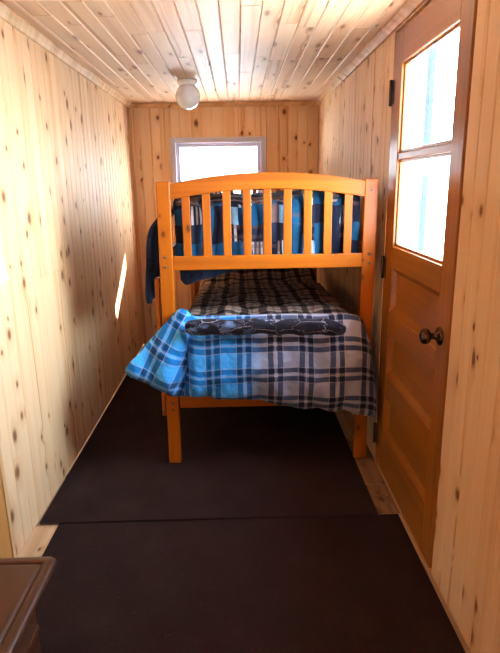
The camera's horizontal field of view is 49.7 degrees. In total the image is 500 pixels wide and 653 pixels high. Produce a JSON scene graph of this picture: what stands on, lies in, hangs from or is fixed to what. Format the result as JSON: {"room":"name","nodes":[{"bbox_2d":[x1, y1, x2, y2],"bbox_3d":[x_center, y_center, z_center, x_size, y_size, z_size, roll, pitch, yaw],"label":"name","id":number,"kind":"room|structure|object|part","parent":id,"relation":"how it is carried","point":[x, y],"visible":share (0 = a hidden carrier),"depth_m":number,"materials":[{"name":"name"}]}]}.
{"room":"cabin bedroom","nodes":[
{"label":"cabin bedroom","id":0,"kind":"room"},
{"bbox_2d":[0,18,143,556],"bbox_3d":[-1.022,-0.165,1.983,0.120,2.234,6.205,-1,15,-1],"label":"wall","id":1,"kind":"structure","parent":0,"point":[71,325],"depth_m":2.72,"materials":[{"name":"brown wood"}]},
{"bbox_2d":[0,252,8,284],"bbox_3d":[-0.958,-0.268,1.971,0.007,0.284,0.298,-1,15,-1],"label":"paper sheet","id":2,"kind":"object","parent":1,"relation":"attached to","point":[4,276],"visible":1,"depth_m":2.09,"materials":[{"name":"white paper"}]},
{"bbox_2d":[0,444,16,557],"bbox_3d":[-0.908,0.126,1.287,0.068,2.028,1.266,-1,15,-1],"label":"door","id":3,"kind":"structure","parent":1,"relation":"in","point":[7,543],"depth_m":2.06,"materials":[{"name":"brown wood"}]},
{"bbox_2d":[0,2,131,107],"bbox_3d":[-0.959,-1.133,1.732,0.036,0.036,5.965,-1,15,-1],"label":"trim","id":4,"kind":"structure","parent":1,"relation":"attached to","point":[6,14],"depth_m":2.68,"materials":[{"name":"brown wood"}]},
{"bbox_2d":[128,108,145,344],"bbox_3d":[-1.015,-0.845,4.878,0.022,2.114,0.022,-1,15,-1],"label":"trim","id":5,"kind":"structure","parent":1,"relation":"attached to","point":[129,109],"depth_m":4.84,"materials":[{"name":"brown wood"}]},
{"bbox_2d":[0,0,406,102],"bbox_3d":[-0.160,-1.215,1.728,1.661,0.100,5.989,-1,15,-1],"label":"ceiling","id":6,"kind":"structure","parent":0,"point":[235,50],"depth_m":2.65,"materials":[{"name":"brown wood"}]},
{"bbox_2d":[176,78,199,109],"bbox_3d":[-0.420,-1.564,3.644,0.166,0.187,0.166,-1,15,-1],"label":"ceiling lamp","id":7,"kind":"object","parent":6,"relation":"attached to","point":[187,93],"visible":1,"depth_m":3.59,"materials":[{"name":"white glass"}]},
{"bbox_2d":[130,103,318,344],"bbox_3d":[-0.210,-0.945,4.943,1.661,2.250,0.120,-1,15,-1],"label":"wall","id":8,"kind":"structure","parent":0,"point":[291,133],"depth_m":4.70,"materials":[{"name":"brown wood"}]},
{"bbox_2d":[170,136,265,221],"bbox_3d":[-0.274,-1.310,4.827,0.835,0.719,0.107,-1,15,-1],"label":"window","id":9,"kind":"structure","parent":8,"relation":"in","point":[259,142],"depth_m":4.73,"materials":[{"name":"grey plastic"}]},
{"bbox_3d":[-0.274,-1.311,4.831,0.745,0.629,0.050,-1,15,-1],"label":"sash","id":10,"kind":"part","parent":9,"relation":"part of","materials":[{"name":"grey plastic"}]},
{"bbox_2d":[131,100,314,107],"bbox_3d":[-0.224,-1.899,4.613,1.565,0.036,0.036,-1,15,-1],"label":"trim","id":11,"kind":"structure","parent":8,"relation":"attached to","point":[239,103],"depth_m":4.61,"materials":[{"name":"brown wood"}]},
{"bbox_2d":[18,345,470,652],"bbox_3d":[-0.125,0.971,2.301,1.877,0.120,6.205,-1,15,-1],"label":"floor","id":12,"kind":"structure","parent":0,"point":[40,537],"depth_m":2.33,"materials":[{"name":"brown wood"}]},
{"bbox_2d":[40,345,377,523],"bbox_3d":[-0.211,0.514,3.764,1.522,0.009,2.770,-1,15,-1],"label":"rug","id":13,"kind":"object","parent":12,"relation":"on","point":[245,462],"visible":0.73,"depth_m":2.85,"materials":[{"name":"brown carpet"}]},
{"bbox_2d":[155,172,378,462],"bbox_3d":[0.055,-0.255,3.703,1.092,1.501,2.025,-1,15,-1],"label":"bunk bed","id":14,"kind":"object","parent":13,"relation":"on","point":[166,192],"visible":0.46,"depth_m":2.63,"materials":[{"name":"brown wood"}]},
{"bbox_3d":[-0.408,0.023,2.742,0.078,1.465,0.036,-1,15,-1],"label":"post","id":15,"kind":"part","parent":14,"relation":"part of","materials":[{"name":"brown wood"}]},
{"bbox_3d":[-0.437,-0.572,3.611,0.022,0.090,1.948,-1,15,-1],"label":"rail","id":16,"kind":"part","parent":14,"relation":"part of","materials":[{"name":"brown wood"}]},
{"bbox_3d":[-0.451,-0.479,4.661,0.078,1.465,0.036,-1,15,-1],"label":"post","id":17,"kind":"part","parent":14,"relation":"part of","materials":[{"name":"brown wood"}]},
{"bbox_3d":[0.100,0.385,2.848,0.934,0.065,0.026,-1,15,-1],"label":"cross rail","id":18,"kind":"part","parent":14,"relation":"part of","materials":[{"name":"brown wood"}]},
{"bbox_2d":[125,309,375,416],"bbox_3d":[0.020,0.196,2.711,1.249,0.587,0.252,-1,15,-1],"label":"comforter","id":19,"kind":"object","parent":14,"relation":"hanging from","point":[331,373],"visible":0.86,"depth_m":2.65,"materials":[{"name":"fabric"}]},
{"bbox_2d":[185,318,345,335],"bbox_3d":[0.075,0.004,2.590,0.774,0.103,0.076,-1,15,-1],"label":"blanket","id":20,"kind":"object","parent":19,"relation":"on","point":[301,326],"visible":1,"depth_m":2.56,"materials":[{"name":"black fabric"}]},
{"bbox_2d":[145,189,359,303],"bbox_3d":[-0.026,-0.625,3.577,1.100,0.579,1.906,-1,15,-1],"label":"quilt","id":21,"kind":"object","parent":14,"relation":"on","point":[187,277],"visible":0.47,"depth_m":2.65,"materials":[{"name":"blue fabric"}]},
{"bbox_3d":[0.089,-0.321,2.663,0.934,0.068,0.026,-1,15,-1],"label":"cross rail","id":22,"kind":"part","parent":14,"relation":"part of","materials":[{"name":"brown wood"}]},
{"bbox_3d":[0.083,-0.672,2.571,0.934,0.120,0.026,-1,15,-1],"label":"arched rail","id":23,"kind":"part","parent":14,"relation":"part of","materials":[{"name":"brown wood"}]},
{"bbox_3d":[0.543,-0.499,4.678,0.072,1.465,0.036,-1,15,-1],"label":"post","id":24,"kind":"part","parent":14,"relation":"part of","materials":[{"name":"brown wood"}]},
{"bbox_3d":[0.587,0.003,2.759,0.072,1.465,0.036,-1,15,-1],"label":"post","id":25,"kind":"part","parent":14,"relation":"part of","materials":[{"name":"brown wood"}]},
{"bbox_3d":[0.080,0.023,3.719,0.773,0.252,1.663,-1,15,-1],"label":"mattress","id":26,"kind":"object","parent":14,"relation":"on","visible":0},
{"bbox_2d":[188,268,349,315],"bbox_3d":[0.080,-0.179,3.595,0.947,0.226,1.629,-1,15,-1],"label":"quilt","id":27,"kind":"object","parent":26,"relation":"on","point":[279,290],"visible":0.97,"depth_m":3.37,"materials":[{"name":"fabric"}]},
{"bbox_2d":[35,514,465,652],"bbox_3d":[-0.072,1.101,1.549,1.529,0.006,1.842,-1,15,-1],"label":"rug","id":28,"kind":"object","parent":12,"relation":"on","point":[325,584],"visible":1,"depth_m":2.01,"materials":[{"name":"brown carpet"}]},
{"bbox_2d":[0,557,56,652],"bbox_3d":[-0.721,0.965,1.217,0.372,0.442,0.778,-1,15,-1],"label":"chest","id":29,"kind":"object","parent":28,"relation":"on","point":[23,580],"visible":1,"depth_m":1.42,"materials":[{"name":"brown wood"}]},
{"bbox_2d":[348,442,384,483],"bbox_3d":[0.624,0.730,2.925,0.104,0.006,0.458,-1,15,-1],"label":"floor","id":30,"kind":"structure","parent":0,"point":[367,466],"depth_m":2.84,"materials":[{"name":"brown wood"}]},
{"bbox_2d":[316,0,499,652],"bbox_3d":[0.701,-0.193,2.015,0.052,2.250,6.205,-1,15,-1],"label":"wall","id":31,"kind":"structure","parent":0,"point":[355,118],"depth_m":1.72,"materials":[{"name":"brown wood"}]},
{"bbox_2d":[315,0,425,105],"bbox_3d":[0.641,-1.166,1.759,0.036,0.036,5.965,-1,15,-1],"label":"trim","id":32,"kind":"structure","parent":31,"relation":"attached to","point":[409,7],"depth_m":2.64,"materials":[{"name":"brown wood"}]},
{"bbox_2d":[374,459,431,572],"bbox_3d":[0.711,0.836,2.507,0.056,0.010,0.876,-1,15,-1],"label":"trim","id":33,"kind":"structure","parent":31,"relation":"attached to","point":[401,514],"depth_m":2.35,"materials":[{"name":"brown wood"}]},
{"bbox_2d":[373,0,477,567],"bbox_3d":[0.655,-0.179,2.249,0.117,2.082,0.871,-1,15,-1],"label":"door","id":34,"kind":"structure","parent":31,"relation":"in","point":[418,287],"depth_m":2.20,"materials":[{"name":"brown wood"}]},
{"bbox_3d":[0.706,0.724,2.467,0.044,0.223,0.624,-1,15,-1],"label":"rail","id":35,"kind":"part","parent":34,"relation":"part of","materials":[{"name":"brown wood"}]},
{"bbox_3d":[0.704,0.522,2.415,0.037,0.195,0.624,-1,15,-1],"label":"panel","id":36,"kind":"part","parent":34,"relation":"part of","materials":[{"name":"brown wood"}]},
{"bbox_3d":[0.700,0.370,2.375,0.044,0.120,0.624,-1,15,-1],"label":"rail","id":37,"kind":"part","parent":34,"relation":"part of","materials":[{"name":"brown wood"}]},
{"bbox_3d":[0.699,0.214,2.334,0.037,0.202,0.624,-1,15,-1],"label":"panel","id":38,"kind":"part","parent":34,"relation":"part of","materials":[{"name":"brown wood"}]},
{"bbox_3d":[0.695,0.060,2.294,0.044,0.116,0.624,-1,15,-1],"label":"rail","id":39,"kind":"part","parent":34,"relation":"part of","materials":[{"name":"brown wood"}]},
{"bbox_3d":[0.694,-0.096,2.253,0.037,0.207,0.624,-1,15,-1],"label":"panel","id":40,"kind":"part","parent":34,"relation":"part of","materials":[{"name":"brown wood"}]},
{"bbox_3d":[0.690,-0.245,2.214,0.044,0.101,0.624,-1,15,-1],"label":"rail","id":41,"kind":"part","parent":34,"relation":"part of","materials":[{"name":"brown wood"}]},
{"bbox_3d":[0.676,-1.115,1.986,0.044,0.139,0.624,-1,15,-1],"label":"rail","id":42,"kind":"part","parent":34,"relation":"part of","materials":[{"name":"brown wood"}]},
{"bbox_3d":[0.661,0.035,1.928,0.036,0.068,0.068,-1,15,-1],"label":"knob","id":43,"kind":"part","parent":34,"relation":"part of","materials":[{"name":"brown metal"}]},
{"label":"outside","id":44,"kind":"structure","parent":0,"visible":0},
{"bbox_2d":[402,217,445,259],"bbox_3d":[0.029,1.847,0.484,60.000,0.100,60.000,-1,15,-1],"label":"ground","id":45,"kind":"structure","parent":44,"point":[434,226],"depth_m":19.79,"materials":[{"name":"white snow"}]},
{"bbox_2d":[416,45,436,252],"bbox_3d":[3.351,-3.061,10.338,0.100,4.300,0.200,-1,15,-1],"label":"porch post","id":46,"kind":"object","parent":45,"relation":"on","point":[432,53],"visible":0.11,"depth_m":10.18,"materials":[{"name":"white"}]}
]}

